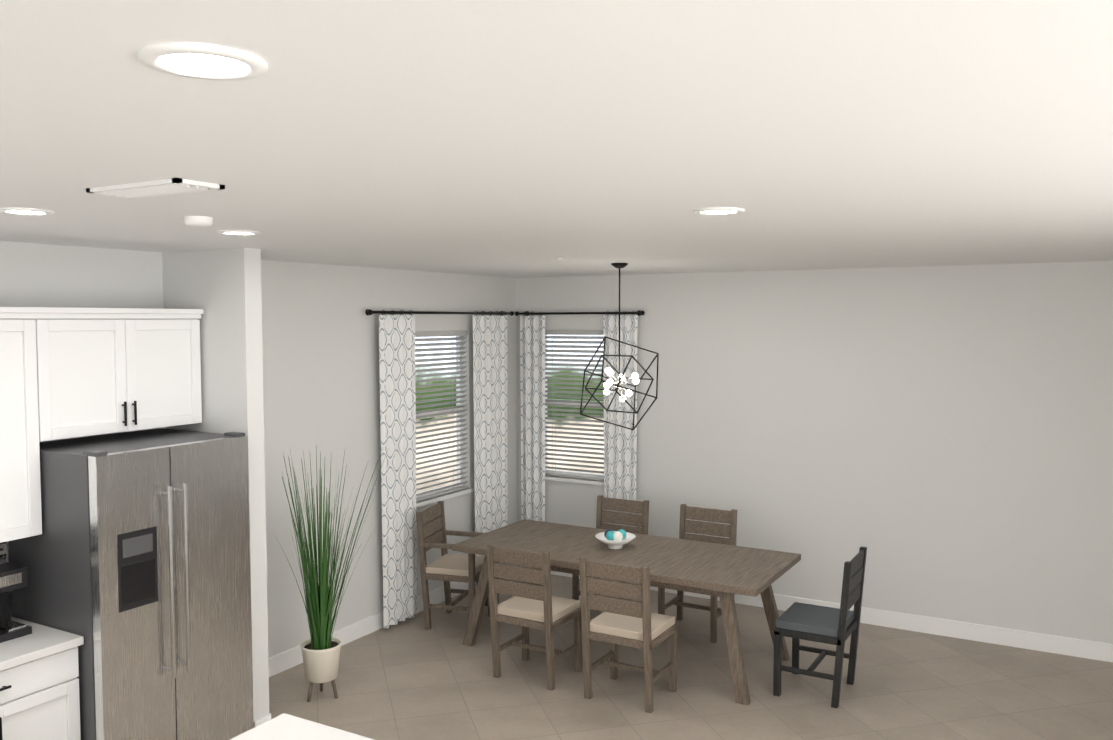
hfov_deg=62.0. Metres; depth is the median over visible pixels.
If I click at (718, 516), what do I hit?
chair
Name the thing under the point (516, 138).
ceiling
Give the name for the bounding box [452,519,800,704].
dining table
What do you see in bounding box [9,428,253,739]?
fridge
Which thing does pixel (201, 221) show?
smoke detector
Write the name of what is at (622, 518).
chair
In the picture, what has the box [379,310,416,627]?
curtain
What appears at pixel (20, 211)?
recessed light
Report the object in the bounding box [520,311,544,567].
curtain
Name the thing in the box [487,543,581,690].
chair
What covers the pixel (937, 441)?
wall
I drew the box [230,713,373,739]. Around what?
kitchen island
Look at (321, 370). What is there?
wall
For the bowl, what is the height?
0.132 m
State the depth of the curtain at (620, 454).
8.33 m
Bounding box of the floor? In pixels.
[269,574,1112,739]
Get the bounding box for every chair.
[416,501,489,629]
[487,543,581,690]
[572,495,648,601]
[579,557,676,712]
[658,504,736,642]
[773,547,866,707]
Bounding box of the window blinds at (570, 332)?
[545,330,603,480]
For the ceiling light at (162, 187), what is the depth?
2.77 m
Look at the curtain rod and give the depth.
8.28 m
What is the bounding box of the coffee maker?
[0,558,31,642]
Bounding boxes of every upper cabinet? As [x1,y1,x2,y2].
[0,311,55,542]
[52,311,203,439]
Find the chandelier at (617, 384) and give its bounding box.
[580,263,658,429]
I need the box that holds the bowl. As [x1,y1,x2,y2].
[595,529,635,548]
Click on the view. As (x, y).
(454, 443)
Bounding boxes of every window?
[415,330,473,507]
[545,329,603,485]
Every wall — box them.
[0,241,517,657]
[162,248,268,721]
[517,261,1112,643]
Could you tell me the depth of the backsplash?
4.75 m
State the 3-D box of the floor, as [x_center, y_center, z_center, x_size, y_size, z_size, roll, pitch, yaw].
[-0.216,2.355,2.369,7.240,0.100,11.698,2,4,30]
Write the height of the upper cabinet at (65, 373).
0.633 m
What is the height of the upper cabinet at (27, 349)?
1.093 m
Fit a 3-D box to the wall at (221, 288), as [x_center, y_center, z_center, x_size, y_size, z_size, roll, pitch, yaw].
[-2.014,0.721,5.473,0.700,2.834,0.120,2,4,30]
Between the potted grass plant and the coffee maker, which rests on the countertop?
the coffee maker
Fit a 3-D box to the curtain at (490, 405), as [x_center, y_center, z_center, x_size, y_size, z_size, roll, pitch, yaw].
[-0.596,0.705,8.457,0.061,2.481,0.560,2,4,30]
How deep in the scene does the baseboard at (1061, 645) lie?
7.05 m
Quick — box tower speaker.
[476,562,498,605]
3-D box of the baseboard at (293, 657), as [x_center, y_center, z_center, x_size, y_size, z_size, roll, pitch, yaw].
[-1.334,1.970,7.400,0.014,0.130,3.772,2,4,30]
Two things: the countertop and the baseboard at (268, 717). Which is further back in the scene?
the baseboard at (268, 717)
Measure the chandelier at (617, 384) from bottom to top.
1.204 m
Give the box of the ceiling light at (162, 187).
[86,178,224,198]
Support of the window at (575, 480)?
in the wall at (937, 441)
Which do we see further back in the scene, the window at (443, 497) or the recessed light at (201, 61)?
the window at (443, 497)
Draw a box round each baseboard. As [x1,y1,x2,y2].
[254,713,270,727]
[268,564,517,676]
[551,571,1112,662]
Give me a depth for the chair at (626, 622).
5.82 m
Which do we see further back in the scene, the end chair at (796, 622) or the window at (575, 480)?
the window at (575, 480)
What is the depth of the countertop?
4.36 m
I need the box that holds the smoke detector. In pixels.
[183,216,212,226]
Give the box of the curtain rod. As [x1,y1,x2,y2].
[365,309,644,315]
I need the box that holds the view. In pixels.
[415,335,603,492]
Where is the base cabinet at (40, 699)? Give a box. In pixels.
[0,647,80,739]
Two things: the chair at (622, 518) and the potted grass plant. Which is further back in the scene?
the chair at (622, 518)
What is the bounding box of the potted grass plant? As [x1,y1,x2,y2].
[278,450,387,701]
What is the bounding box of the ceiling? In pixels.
[0,0,1112,277]
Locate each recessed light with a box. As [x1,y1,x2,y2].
[0,208,54,214]
[138,43,267,79]
[217,230,259,234]
[693,207,744,214]
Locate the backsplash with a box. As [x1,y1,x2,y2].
[0,542,6,561]
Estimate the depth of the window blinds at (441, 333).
7.97 m
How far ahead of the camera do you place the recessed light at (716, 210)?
3.41 m
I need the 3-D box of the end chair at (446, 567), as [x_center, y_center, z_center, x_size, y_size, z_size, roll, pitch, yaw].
[-0.803,1.566,7.441,0.490,0.930,0.480,1,3,16]
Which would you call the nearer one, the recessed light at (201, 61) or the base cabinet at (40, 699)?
the recessed light at (201, 61)
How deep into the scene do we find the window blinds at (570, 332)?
8.70 m
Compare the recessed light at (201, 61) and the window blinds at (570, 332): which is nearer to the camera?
the recessed light at (201, 61)
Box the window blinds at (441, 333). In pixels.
[415,330,467,501]
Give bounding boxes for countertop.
[0,616,83,670]
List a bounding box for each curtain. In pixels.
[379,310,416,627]
[473,311,507,563]
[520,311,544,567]
[603,311,637,583]
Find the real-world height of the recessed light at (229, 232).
0.008 m

